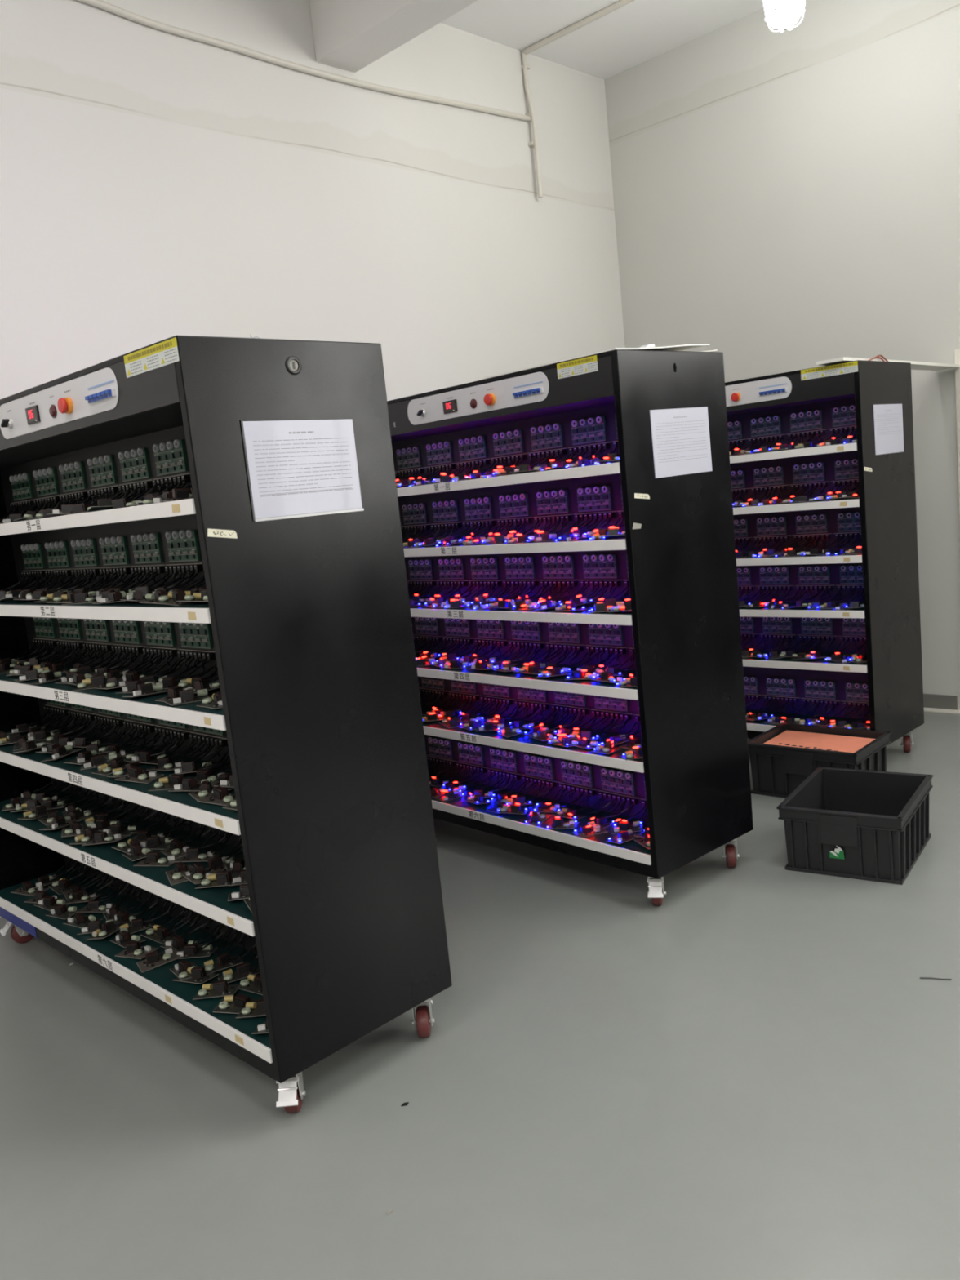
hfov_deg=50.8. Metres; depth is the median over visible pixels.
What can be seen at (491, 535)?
circuit board
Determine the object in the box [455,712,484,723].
circuit board
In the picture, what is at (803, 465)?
socket
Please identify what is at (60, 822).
circuit board
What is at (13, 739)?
circuit board
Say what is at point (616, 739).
circuit board
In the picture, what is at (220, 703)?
circuit board
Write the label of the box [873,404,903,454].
notice sheet
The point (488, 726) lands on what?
circuit board
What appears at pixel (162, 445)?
socket
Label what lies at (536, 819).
circuit board
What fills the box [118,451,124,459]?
socket
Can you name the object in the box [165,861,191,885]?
circuit board
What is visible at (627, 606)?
circuit board
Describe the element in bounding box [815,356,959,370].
board
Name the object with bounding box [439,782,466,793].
circuit board
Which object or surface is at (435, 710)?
circuit board
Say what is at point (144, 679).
circuit board
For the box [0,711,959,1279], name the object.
floor
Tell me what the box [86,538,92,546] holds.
socket
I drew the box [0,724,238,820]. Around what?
shelf
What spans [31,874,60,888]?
circuit board
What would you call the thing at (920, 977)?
wire offcut
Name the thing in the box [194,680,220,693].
circuit board
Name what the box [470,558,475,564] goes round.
socket
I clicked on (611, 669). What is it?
circuit board
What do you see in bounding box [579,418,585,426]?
socket
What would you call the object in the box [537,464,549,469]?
circuit board
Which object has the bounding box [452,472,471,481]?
circuit board
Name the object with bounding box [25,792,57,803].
circuit board
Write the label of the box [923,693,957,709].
baseboard
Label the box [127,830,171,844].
circuit board
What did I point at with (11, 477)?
socket
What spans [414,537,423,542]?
circuit board
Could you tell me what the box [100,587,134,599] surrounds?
circuit board
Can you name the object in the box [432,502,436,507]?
socket
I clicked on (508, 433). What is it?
socket
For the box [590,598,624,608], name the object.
circuit board
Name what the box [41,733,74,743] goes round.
circuit board
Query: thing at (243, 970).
circuit board
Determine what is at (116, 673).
circuit board
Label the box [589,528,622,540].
circuit board
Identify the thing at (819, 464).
socket
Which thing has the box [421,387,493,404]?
print
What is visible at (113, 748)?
circuit board
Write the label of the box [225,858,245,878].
circuit board
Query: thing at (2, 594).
circuit board
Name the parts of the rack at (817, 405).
frame, panel plate, panel, panel, panel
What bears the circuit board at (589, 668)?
on the rack at (675, 561)
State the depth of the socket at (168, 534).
2.76 m
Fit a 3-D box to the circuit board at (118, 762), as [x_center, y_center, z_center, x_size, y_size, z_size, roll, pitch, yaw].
[-1.032,0.351,2.856,0.066,0.030,0.110,0,10,36]
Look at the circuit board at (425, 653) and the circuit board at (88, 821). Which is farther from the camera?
the circuit board at (425, 653)
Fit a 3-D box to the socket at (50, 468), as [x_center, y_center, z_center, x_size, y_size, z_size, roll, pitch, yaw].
[-1.372,-0.539,3.220,0.023,0.024,0.007,3,12,45]
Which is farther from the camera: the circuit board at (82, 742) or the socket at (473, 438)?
the socket at (473, 438)
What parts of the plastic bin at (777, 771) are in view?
grip plate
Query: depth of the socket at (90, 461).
3.01 m
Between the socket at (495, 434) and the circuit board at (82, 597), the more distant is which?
the socket at (495, 434)
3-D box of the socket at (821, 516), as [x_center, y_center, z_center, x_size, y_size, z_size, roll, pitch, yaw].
[1.578,-0.568,4.662,0.023,0.024,0.007,2,12,44]
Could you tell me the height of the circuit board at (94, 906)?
0.035 m
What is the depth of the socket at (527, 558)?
3.83 m
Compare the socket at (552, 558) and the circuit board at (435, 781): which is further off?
the circuit board at (435, 781)
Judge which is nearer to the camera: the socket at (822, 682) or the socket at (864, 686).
the socket at (864, 686)
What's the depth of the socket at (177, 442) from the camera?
2.64 m
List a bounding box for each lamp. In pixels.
[48,404,57,417]
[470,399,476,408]
[762,0,805,32]
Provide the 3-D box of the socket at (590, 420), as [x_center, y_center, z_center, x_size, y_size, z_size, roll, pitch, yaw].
[0.381,-0.755,3.485,0.007,0.024,0.023,-13,11,-41]
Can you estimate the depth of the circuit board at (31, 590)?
3.23 m
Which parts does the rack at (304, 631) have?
panel, panel plate, panel, panel, frame, panel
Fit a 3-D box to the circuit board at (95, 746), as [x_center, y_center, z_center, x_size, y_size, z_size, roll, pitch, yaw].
[-1.165,0.332,3.072,0.110,0.032,0.066,-6,8,-1]
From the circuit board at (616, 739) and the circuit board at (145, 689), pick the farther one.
the circuit board at (616, 739)
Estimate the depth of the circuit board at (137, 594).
2.56 m
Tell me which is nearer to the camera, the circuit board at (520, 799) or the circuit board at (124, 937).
the circuit board at (124, 937)
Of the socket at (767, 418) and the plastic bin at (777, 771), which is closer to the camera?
the plastic bin at (777, 771)
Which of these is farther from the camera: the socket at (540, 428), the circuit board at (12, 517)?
the socket at (540, 428)
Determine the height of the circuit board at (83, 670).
0.032 m
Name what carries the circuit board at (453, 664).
on the rack at (675, 561)
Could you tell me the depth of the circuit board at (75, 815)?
3.24 m
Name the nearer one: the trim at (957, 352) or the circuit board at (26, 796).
the circuit board at (26, 796)
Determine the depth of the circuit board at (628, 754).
3.31 m
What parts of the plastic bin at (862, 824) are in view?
grip plate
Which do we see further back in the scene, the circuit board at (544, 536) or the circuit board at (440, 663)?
the circuit board at (440, 663)
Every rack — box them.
[0,334,452,1113]
[386,349,753,906]
[724,360,924,752]
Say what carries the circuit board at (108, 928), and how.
on the rack at (304, 631)
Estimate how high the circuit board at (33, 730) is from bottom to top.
0.030 m
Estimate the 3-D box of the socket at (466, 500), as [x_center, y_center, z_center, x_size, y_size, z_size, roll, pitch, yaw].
[-0.053,-0.552,4.029,0.007,0.024,0.023,-13,11,-41]
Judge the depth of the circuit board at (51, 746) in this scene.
3.13 m
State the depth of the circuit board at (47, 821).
3.25 m
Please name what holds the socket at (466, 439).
attached to the rack at (675, 561)
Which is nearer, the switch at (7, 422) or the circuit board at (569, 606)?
the switch at (7, 422)
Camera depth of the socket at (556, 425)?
3.61 m
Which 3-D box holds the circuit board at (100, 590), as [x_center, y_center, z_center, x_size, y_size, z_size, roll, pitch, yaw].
[-1.063,-0.133,2.876,0.066,0.029,0.110,-10,9,-28]
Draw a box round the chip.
[400,1102,408,1106]
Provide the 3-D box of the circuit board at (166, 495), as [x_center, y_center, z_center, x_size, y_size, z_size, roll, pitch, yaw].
[-0.723,-0.336,2.382,0.110,0.031,0.066,0,10,33]
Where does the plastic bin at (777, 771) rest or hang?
on the floor
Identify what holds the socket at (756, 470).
attached to the rack at (817, 405)
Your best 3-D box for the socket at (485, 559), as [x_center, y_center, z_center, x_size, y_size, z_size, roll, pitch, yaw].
[0.021,-0.315,4.007,0.007,0.024,0.023,-13,11,-41]
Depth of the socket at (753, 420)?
4.81 m
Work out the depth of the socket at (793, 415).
4.67 m
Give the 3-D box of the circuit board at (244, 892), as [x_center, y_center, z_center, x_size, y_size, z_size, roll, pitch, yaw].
[-0.552,0.604,2.438,0.110,0.034,0.066,-7,8,-11]
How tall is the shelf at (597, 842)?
0.008 m
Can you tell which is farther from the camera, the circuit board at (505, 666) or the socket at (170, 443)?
the circuit board at (505, 666)
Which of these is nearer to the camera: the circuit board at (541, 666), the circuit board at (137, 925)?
the circuit board at (137, 925)
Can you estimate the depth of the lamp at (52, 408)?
2.52 m
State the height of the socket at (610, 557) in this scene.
0.024 m
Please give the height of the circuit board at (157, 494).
0.038 m
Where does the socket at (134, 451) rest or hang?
attached to the rack at (304, 631)
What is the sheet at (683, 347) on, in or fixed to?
on the rack at (675, 561)
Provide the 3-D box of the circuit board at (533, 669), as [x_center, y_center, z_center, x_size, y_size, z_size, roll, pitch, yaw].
[0.183,0.104,3.663,0.110,0.041,0.066,0,10,36]
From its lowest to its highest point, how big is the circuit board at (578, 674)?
0.038 m
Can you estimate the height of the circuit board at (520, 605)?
0.034 m
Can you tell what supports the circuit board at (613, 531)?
on the rack at (675, 561)
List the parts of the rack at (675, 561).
panel plate, panel, panel, frame, panel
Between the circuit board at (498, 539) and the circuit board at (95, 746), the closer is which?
the circuit board at (95, 746)
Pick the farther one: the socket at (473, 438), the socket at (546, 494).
the socket at (473, 438)
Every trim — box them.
[923,706,959,714]
[954,348,959,520]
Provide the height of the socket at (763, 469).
0.024 m
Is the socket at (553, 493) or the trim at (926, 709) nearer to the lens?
the socket at (553, 493)
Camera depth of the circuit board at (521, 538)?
3.56 m
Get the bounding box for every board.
[0,513,22,524]
[0,589,31,600]
[0,591,6,599]
[0,657,18,664]
[0,662,14,674]
[0,730,9,742]
[0,733,28,745]
[2,797,25,810]
[5,663,24,675]
[6,723,36,733]
[9,659,34,667]
[9,665,44,675]
[10,800,46,812]
[10,880,48,896]
[12,740,47,753]
[13,511,35,520]
[13,591,32,599]
[13,669,48,681]
[13,736,35,751]
[17,789,36,803]
[17,804,59,820]
[20,726,50,737]
[21,591,53,599]
[22,588,35,594]
[23,657,39,666]
[24,891,62,903]
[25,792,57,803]
[26,509,43,519]
[27,671,66,684]
[27,729,59,741]
[31,799,69,811]
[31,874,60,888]
[32,662,52,671]
[33,591,66,602]
[34,896,70,911]
[35,587,62,591]
[35,742,67,753]
[38,810,61,826]
[39,662,70,675]
[39,816,81,830]
[40,508,62,518]
[40,745,83,761]
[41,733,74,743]
[44,588,71,594]
[45,904,79,919]
[47,504,88,515]
[47,591,77,603]
[48,878,72,894]
[55,671,92,684]
[58,737,88,746]
[61,502,90,515]
[61,821,84,837]
[62,592,101,604]
[62,803,84,817]
[62,884,87,900]
[62,911,102,928]
[63,662,82,672]
[63,673,92,685]
[63,737,100,747]
[63,750,106,764]
[64,890,102,904]
[66,808,97,822]
[69,827,98,844]
[71,674,118,691]
[74,588,98,597]
[75,742,110,758]
[76,899,112,912]
[77,919,119,934]
[78,665,112,675]
[80,754,117,769]
[80,812,120,831]
[82,831,128,845]
[84,818,124,831]
[86,498,113,511]
[86,920,122,940]
[92,589,126,604]
[92,756,129,775]
[93,588,108,598]
[93,591,133,604]
[93,667,121,677]
[94,676,127,688]
[97,744,130,759]
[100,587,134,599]
[102,905,129,921]
[103,823,142,835]
[105,669,141,682]
[106,761,154,777]
[109,497,143,509]
[110,930,145,947]
[111,839,152,854]
[114,765,164,783]
[114,911,137,926]
[115,680,155,693]
[115,917,155,934]
[115,941,158,959]
[117,671,144,684]
[120,590,155,600]
[122,683,168,697]
[122,844,151,861]
[123,750,141,763]
[124,586,156,599]
[126,751,173,764]
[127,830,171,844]
[131,493,155,505]
[131,493,159,502]
[133,851,178,866]
[136,947,181,973]
[139,590,168,604]
[140,675,166,684]
[140,835,173,849]
[140,924,181,944]
[146,491,191,504]
[148,756,182,771]
[148,773,184,791]
[151,589,193,605]
[152,586,172,594]
[155,676,186,688]
[155,685,208,702]
[160,488,192,501]
[160,839,191,858]
[160,935,202,953]
[164,688,212,706]
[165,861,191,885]
[168,760,216,775]
[168,777,218,791]
[169,960,198,981]
[171,588,185,591]
[173,847,221,862]
[173,966,219,984]
[176,589,207,601]
[177,676,205,689]
[177,944,217,959]
[179,862,212,884]
[184,487,193,499]
[185,587,199,595]
[187,780,213,800]
[192,979,240,999]
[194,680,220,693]
[195,595,208,602]
[195,691,222,709]
[195,768,225,784]
[195,870,241,888]
[197,786,235,805]
[199,586,206,592]
[204,856,244,874]
[204,952,243,973]
[211,700,222,709]
[212,773,234,790]
[213,774,234,787]
[213,994,257,1013]
[217,961,259,983]
[222,800,237,810]
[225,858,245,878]
[227,884,249,901]
[229,869,247,885]
[235,999,266,1018]
[238,973,263,995]
[243,897,251,911]
[251,1018,268,1034]
[395,479,415,488]
[403,538,424,548]
[404,477,413,487]
[408,477,431,486]
[408,599,422,606]
[410,538,440,548]
[411,476,434,486]
[413,594,430,602]
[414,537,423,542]
[415,651,442,660]
[416,656,435,666]
[422,706,444,717]
[422,712,444,722]
[424,598,445,608]
[426,537,439,543]
[426,595,447,604]
[429,776,448,786]
[430,657,449,667]
[431,472,457,482]
[431,787,453,798]
[433,536,454,543]
[435,537,463,546]
[435,790,466,802]
[436,653,460,662]
[438,709,462,719]
[438,717,463,728]
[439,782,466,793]
[441,594,468,605]
[441,660,471,668]
[442,599,471,608]
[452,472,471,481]
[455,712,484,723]
[457,533,480,543]
[458,654,476,665]
[460,720,484,730]
[461,536,484,546]
[462,471,492,480]
[463,792,491,804]
[464,597,489,610]
[467,660,495,670]
[468,789,496,799]
[469,657,497,666]
[470,594,494,604]
[475,720,504,731]
[480,533,495,541]
[480,533,507,543]
[482,715,513,726]
[485,469,497,476]
[485,598,511,608]
[486,801,511,813]
[488,597,513,606]
[488,659,518,670]
[489,792,515,804]
[490,466,516,475]
[491,662,518,671]
[496,724,523,737]
[497,803,528,814]
[503,533,533,544]
[504,530,528,541]
[506,795,533,806]
[508,595,531,607]
[508,600,541,611]
[510,464,542,474]
[510,720,533,728]
[514,663,541,674]
[523,723,555,735]
[524,812,551,825]
[526,530,560,542]
[528,529,559,539]
[528,662,546,670]
[528,729,555,741]
[532,599,562,610]
[532,800,563,813]
[536,596,564,608]
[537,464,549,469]
[537,662,572,672]
[537,666,572,677]
[539,458,568,471]
[546,733,577,746]
[546,816,578,829]
[551,601,586,611]
[552,808,586,820]
[553,725,574,739]
[555,529,580,542]
[560,459,576,466]
[560,527,591,537]
[564,669,600,679]
[565,457,599,468]
[567,728,600,740]
[568,735,599,749]
[569,595,595,605]
[572,664,603,675]
[572,824,607,837]
[582,528,608,536]
[586,603,617,613]
[587,816,617,830]
[588,455,605,464]
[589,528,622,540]
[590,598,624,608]
[590,671,625,683]
[591,740,624,754]
[592,664,623,675]
[596,453,619,462]
[600,526,625,537]
[600,734,629,746]
[605,829,639,844]
[608,602,631,612]
[611,598,631,606]
[611,818,643,834]
[613,674,637,687]
[619,735,642,751]
[620,746,643,759]
[634,826,648,838]
[634,833,650,849]
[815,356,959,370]
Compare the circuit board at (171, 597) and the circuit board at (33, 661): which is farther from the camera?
the circuit board at (33, 661)
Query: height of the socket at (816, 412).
0.024 m
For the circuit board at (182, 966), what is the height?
0.032 m
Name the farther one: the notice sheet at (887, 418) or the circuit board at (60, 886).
the notice sheet at (887, 418)
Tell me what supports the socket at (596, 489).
attached to the rack at (675, 561)
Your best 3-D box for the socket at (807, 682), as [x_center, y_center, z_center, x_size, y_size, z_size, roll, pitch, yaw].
[1.576,0.205,4.855,0.023,0.024,0.007,2,12,44]
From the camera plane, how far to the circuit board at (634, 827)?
3.53 m
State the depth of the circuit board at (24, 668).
3.18 m
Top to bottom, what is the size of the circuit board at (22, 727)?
0.037 m
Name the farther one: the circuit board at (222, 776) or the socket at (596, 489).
the socket at (596, 489)
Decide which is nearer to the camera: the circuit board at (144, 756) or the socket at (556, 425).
the circuit board at (144, 756)
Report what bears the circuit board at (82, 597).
on the rack at (304, 631)
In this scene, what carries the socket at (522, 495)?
attached to the rack at (675, 561)
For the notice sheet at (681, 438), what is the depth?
3.25 m
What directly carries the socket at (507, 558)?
attached to the rack at (675, 561)
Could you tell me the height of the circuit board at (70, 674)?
0.032 m
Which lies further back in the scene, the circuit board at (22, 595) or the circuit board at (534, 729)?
the circuit board at (534, 729)
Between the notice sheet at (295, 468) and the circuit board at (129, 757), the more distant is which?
the circuit board at (129, 757)
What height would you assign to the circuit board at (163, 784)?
0.028 m
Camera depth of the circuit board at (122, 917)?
3.17 m
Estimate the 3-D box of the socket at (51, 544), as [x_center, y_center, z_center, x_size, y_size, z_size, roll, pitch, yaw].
[-1.402,-0.309,3.308,0.023,0.024,0.007,3,12,45]
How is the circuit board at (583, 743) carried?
on the rack at (675, 561)
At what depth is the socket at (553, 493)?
3.67 m
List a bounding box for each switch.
[0,417,13,428]
[416,408,426,416]
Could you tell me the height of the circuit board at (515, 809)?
0.038 m
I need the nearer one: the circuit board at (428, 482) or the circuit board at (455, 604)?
the circuit board at (455, 604)
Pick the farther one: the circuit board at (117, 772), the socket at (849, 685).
the socket at (849, 685)
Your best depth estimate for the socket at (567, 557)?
3.67 m
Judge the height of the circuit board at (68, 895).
0.033 m
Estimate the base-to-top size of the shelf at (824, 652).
0.008 m
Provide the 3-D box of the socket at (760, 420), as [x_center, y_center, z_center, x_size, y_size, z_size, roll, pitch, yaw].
[1.331,-1.043,4.788,0.023,0.024,0.007,2,12,44]
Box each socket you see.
[8,475,13,482]
[13,474,18,481]
[17,473,22,480]
[20,544,25,551]
[22,472,26,479]
[25,544,30,551]
[29,543,34,551]
[32,470,38,477]
[34,543,39,550]
[37,469,42,476]
[42,468,47,475]
[44,542,49,549]
[47,466,52,474]
[49,542,54,549]
[53,541,59,548]
[58,464,64,472]
[58,541,64,548]
[63,463,69,471]
[69,462,74,470]
[71,539,75,547]
[74,461,79,469]
[75,539,81,546]
[80,538,86,546]
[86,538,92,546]
[87,457,93,466]
[93,457,98,465]
[98,455,104,463]
[99,537,105,545]
[104,454,110,462]
[105,536,111,544]
[111,536,116,544]
[116,535,122,543]
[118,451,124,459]
[124,449,130,458]
[130,448,137,457]
[130,534,136,542]
[137,447,143,456]
[137,533,142,542]
[142,533,149,542]
[149,532,155,541]
[152,444,159,453]
[159,442,165,451]
[164,531,171,540]
[166,440,173,449]
[172,530,178,539]
[173,439,180,448]
[178,529,186,538]
[186,528,192,537]
[426,444,431,449]
[431,443,436,448]
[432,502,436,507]
[437,442,442,448]
[438,501,442,506]
[438,559,443,564]
[444,440,448,447]
[444,500,448,506]
[444,559,448,564]
[449,500,454,506]
[449,558,454,564]
[456,558,460,564]
[458,438,463,444]
[464,437,469,444]
[464,498,469,504]
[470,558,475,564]
[471,436,475,442]
[471,497,475,504]
[476,497,482,503]
[476,557,481,564]
[477,435,482,441]
[483,497,488,502]
[483,557,488,563]
[489,557,494,563]
[493,432,497,439]
[498,495,504,501]
[499,431,505,438]
[505,556,510,563]
[506,431,511,437]
[506,494,511,501]
[511,556,516,563]
[512,493,518,500]
[513,429,519,435]
[518,556,524,563]
[520,493,524,499]
[525,556,530,562]
[530,426,536,433]
[536,491,542,497]
[537,425,543,432]
[542,555,547,562]
[543,491,549,497]
[545,424,551,431]
[549,555,555,562]
[551,490,556,497]
[553,422,559,430]
[557,555,562,561]
[559,489,564,496]
[564,555,570,561]
[571,420,577,426]
[577,488,582,494]
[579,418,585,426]
[582,555,588,561]
[585,487,591,493]
[587,417,593,424]
[591,554,596,561]
[593,486,599,493]
[595,416,602,422]
[599,554,604,560]
[601,485,607,492]
[607,554,613,560]
[751,418,755,423]
[754,468,759,473]
[758,417,763,422]
[761,467,766,472]
[765,416,770,421]
[771,517,776,522]
[773,415,777,420]
[776,466,781,471]
[778,516,783,521]
[791,413,795,417]
[793,464,799,469]
[796,515,801,520]
[798,412,804,417]
[801,463,806,468]
[804,515,808,519]
[805,680,810,684]
[806,410,811,416]
[808,462,814,468]
[811,515,817,519]
[813,409,819,415]
[813,680,817,685]
[817,462,822,467]
[819,514,824,519]
[820,680,825,685]
[827,681,833,686]
[832,407,838,412]
[835,460,840,465]
[838,513,843,518]
[840,406,846,411]
[844,459,848,464]
[846,512,851,517]
[846,682,851,687]
[849,404,854,410]
[852,458,857,464]
[854,511,859,517]
[854,683,859,688]
[862,683,867,688]
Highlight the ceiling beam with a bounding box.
[309,0,477,72]
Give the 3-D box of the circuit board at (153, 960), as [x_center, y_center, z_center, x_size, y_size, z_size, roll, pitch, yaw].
[-0.909,0.895,2.853,0.110,0.033,0.066,-11,10,-30]
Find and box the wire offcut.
[920,977,951,980]
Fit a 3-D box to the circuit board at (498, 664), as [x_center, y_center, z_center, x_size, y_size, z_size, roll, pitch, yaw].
[0.083,0.091,3.857,0.110,0.030,0.066,-11,10,-31]
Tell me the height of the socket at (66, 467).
0.024 m
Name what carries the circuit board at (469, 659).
on the rack at (675, 561)
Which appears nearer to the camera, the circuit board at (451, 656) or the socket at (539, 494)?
the socket at (539, 494)
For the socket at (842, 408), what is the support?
attached to the rack at (817, 405)
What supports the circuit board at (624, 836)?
on the rack at (675, 561)
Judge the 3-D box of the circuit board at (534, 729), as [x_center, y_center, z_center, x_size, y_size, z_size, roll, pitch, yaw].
[0.219,0.329,3.776,0.110,0.035,0.066,-13,11,-42]
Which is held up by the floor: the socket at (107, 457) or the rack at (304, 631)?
the rack at (304, 631)
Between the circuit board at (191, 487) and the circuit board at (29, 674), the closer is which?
the circuit board at (191, 487)
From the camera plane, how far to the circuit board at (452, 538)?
3.97 m
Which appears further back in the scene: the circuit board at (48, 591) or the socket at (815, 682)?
the socket at (815, 682)
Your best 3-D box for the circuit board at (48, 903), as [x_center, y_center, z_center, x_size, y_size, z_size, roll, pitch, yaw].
[-1.431,0.873,3.375,0.110,0.031,0.066,0,10,35]
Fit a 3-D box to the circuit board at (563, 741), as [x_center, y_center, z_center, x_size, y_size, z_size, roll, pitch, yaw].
[0.295,0.353,3.564,0.066,0.035,0.110,-12,10,-36]
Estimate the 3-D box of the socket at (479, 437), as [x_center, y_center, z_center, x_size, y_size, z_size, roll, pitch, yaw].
[-0.001,-0.779,3.911,0.007,0.024,0.023,-13,11,-41]
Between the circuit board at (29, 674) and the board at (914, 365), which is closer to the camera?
the circuit board at (29, 674)
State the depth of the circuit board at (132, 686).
2.66 m
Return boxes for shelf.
[0,593,208,608]
[0,660,223,715]
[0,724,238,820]
[0,787,253,921]
[0,868,271,1048]
[404,536,626,548]
[408,598,631,614]
[415,652,637,689]
[421,705,643,762]
[428,772,650,854]
[733,497,859,507]
[739,601,864,610]
[742,648,866,665]
[743,551,862,558]
[745,709,870,726]
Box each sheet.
[240,418,364,521]
[482,343,710,379]
[649,406,712,478]
[693,349,717,351]
[763,730,875,752]
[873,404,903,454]
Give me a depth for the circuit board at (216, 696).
2.35 m
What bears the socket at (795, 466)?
attached to the rack at (817, 405)
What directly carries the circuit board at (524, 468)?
on the rack at (675, 561)
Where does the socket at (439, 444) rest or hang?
attached to the rack at (675, 561)
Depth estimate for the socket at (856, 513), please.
4.55 m
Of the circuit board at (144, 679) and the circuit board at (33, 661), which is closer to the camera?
the circuit board at (144, 679)
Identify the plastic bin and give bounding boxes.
[747,722,892,798]
[776,766,933,884]
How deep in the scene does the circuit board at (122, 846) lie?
2.87 m
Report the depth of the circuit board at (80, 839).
2.99 m
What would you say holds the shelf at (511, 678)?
attached to the rack at (675, 561)
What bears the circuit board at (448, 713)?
on the rack at (675, 561)
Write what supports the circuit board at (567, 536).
on the rack at (675, 561)
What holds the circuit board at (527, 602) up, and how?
on the rack at (675, 561)
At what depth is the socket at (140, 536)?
2.87 m
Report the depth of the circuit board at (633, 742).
3.43 m
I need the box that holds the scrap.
[640,343,654,347]
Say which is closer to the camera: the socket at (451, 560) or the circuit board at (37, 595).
the circuit board at (37, 595)
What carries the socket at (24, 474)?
attached to the rack at (304, 631)
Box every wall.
[0,0,625,917]
[604,0,959,709]
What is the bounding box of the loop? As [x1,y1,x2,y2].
[867,354,888,361]
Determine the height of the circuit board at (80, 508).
0.031 m
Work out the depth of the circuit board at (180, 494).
2.28 m
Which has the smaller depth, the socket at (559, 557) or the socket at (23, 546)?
the socket at (23, 546)
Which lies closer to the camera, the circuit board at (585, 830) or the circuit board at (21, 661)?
the circuit board at (21, 661)
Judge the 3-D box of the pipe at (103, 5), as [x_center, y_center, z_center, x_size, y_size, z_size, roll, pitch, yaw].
[-1.850,-2.459,3.675,0.029,0.138,6.143,3,12,45]
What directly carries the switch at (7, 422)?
attached to the rack at (304, 631)
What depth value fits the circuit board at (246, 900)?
2.38 m
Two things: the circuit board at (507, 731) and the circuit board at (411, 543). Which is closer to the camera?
the circuit board at (507, 731)
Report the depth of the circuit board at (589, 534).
3.40 m
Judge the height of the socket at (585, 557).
0.024 m
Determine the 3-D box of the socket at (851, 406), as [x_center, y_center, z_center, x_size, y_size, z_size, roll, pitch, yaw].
[1.650,-1.030,4.478,0.023,0.024,0.007,2,12,44]
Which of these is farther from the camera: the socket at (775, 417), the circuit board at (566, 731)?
the socket at (775, 417)
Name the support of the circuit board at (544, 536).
on the rack at (675, 561)
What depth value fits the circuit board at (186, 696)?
2.44 m
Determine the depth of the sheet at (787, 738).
4.40 m
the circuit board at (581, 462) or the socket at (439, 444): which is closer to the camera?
the circuit board at (581, 462)
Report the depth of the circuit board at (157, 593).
2.49 m
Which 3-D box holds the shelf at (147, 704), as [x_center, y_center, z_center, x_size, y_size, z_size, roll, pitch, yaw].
[-0.989,0.099,3.017,1.752,0.008,0.541,3,12,45]
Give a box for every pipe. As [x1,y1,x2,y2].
[76,0,531,121]
[520,0,634,197]
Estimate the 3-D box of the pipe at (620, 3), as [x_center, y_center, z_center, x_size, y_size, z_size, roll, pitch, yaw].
[1.875,-2.892,4.232,4.500,0.805,0.048,3,12,45]
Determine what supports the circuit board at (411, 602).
on the rack at (675, 561)
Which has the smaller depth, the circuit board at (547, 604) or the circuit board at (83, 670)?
the circuit board at (83, 670)
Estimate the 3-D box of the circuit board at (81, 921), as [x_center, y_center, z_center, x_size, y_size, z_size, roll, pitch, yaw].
[-1.262,0.882,3.204,0.110,0.029,0.066,-1,10,32]
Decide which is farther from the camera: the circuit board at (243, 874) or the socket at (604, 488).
the socket at (604, 488)
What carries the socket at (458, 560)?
attached to the rack at (675, 561)
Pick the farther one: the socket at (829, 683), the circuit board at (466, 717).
the socket at (829, 683)
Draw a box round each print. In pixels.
[6,390,69,412]
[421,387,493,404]
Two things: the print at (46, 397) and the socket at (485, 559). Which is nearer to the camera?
the print at (46, 397)
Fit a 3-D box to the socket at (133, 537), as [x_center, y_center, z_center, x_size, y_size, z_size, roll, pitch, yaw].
[-0.996,-0.292,2.905,0.023,0.024,0.007,3,12,45]
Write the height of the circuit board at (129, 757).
0.031 m
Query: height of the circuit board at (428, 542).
0.031 m
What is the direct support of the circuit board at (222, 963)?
on the rack at (304, 631)
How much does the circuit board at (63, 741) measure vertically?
0.029 m
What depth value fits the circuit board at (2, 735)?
3.40 m
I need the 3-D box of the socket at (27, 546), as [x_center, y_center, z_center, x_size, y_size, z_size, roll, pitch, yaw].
[-1.546,-0.316,3.451,0.023,0.024,0.007,3,12,45]
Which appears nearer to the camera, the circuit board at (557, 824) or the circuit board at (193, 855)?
the circuit board at (193, 855)
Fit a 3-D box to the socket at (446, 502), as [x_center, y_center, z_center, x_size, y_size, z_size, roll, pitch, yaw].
[-0.138,-0.557,4.124,0.007,0.024,0.023,-13,11,-41]
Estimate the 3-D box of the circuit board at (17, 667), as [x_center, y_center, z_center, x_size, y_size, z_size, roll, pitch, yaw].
[-1.489,0.095,3.252,0.066,0.031,0.110,-9,9,-21]
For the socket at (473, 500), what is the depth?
4.00 m
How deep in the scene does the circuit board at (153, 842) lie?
2.89 m
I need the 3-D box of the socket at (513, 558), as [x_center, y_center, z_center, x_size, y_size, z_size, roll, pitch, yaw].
[0.132,-0.308,3.884,0.007,0.024,0.023,-13,11,-41]
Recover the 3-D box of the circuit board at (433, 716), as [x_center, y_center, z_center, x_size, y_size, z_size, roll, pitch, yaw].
[-0.199,0.318,4.140,0.110,0.037,0.065,-6,8,-2]
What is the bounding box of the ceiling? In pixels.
[440,0,763,79]
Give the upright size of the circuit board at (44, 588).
0.032 m
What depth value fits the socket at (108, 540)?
3.02 m
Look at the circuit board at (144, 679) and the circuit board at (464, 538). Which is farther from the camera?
the circuit board at (464, 538)
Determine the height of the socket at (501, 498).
0.024 m
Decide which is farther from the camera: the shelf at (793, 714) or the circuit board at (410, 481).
the shelf at (793, 714)
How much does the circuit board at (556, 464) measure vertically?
0.040 m

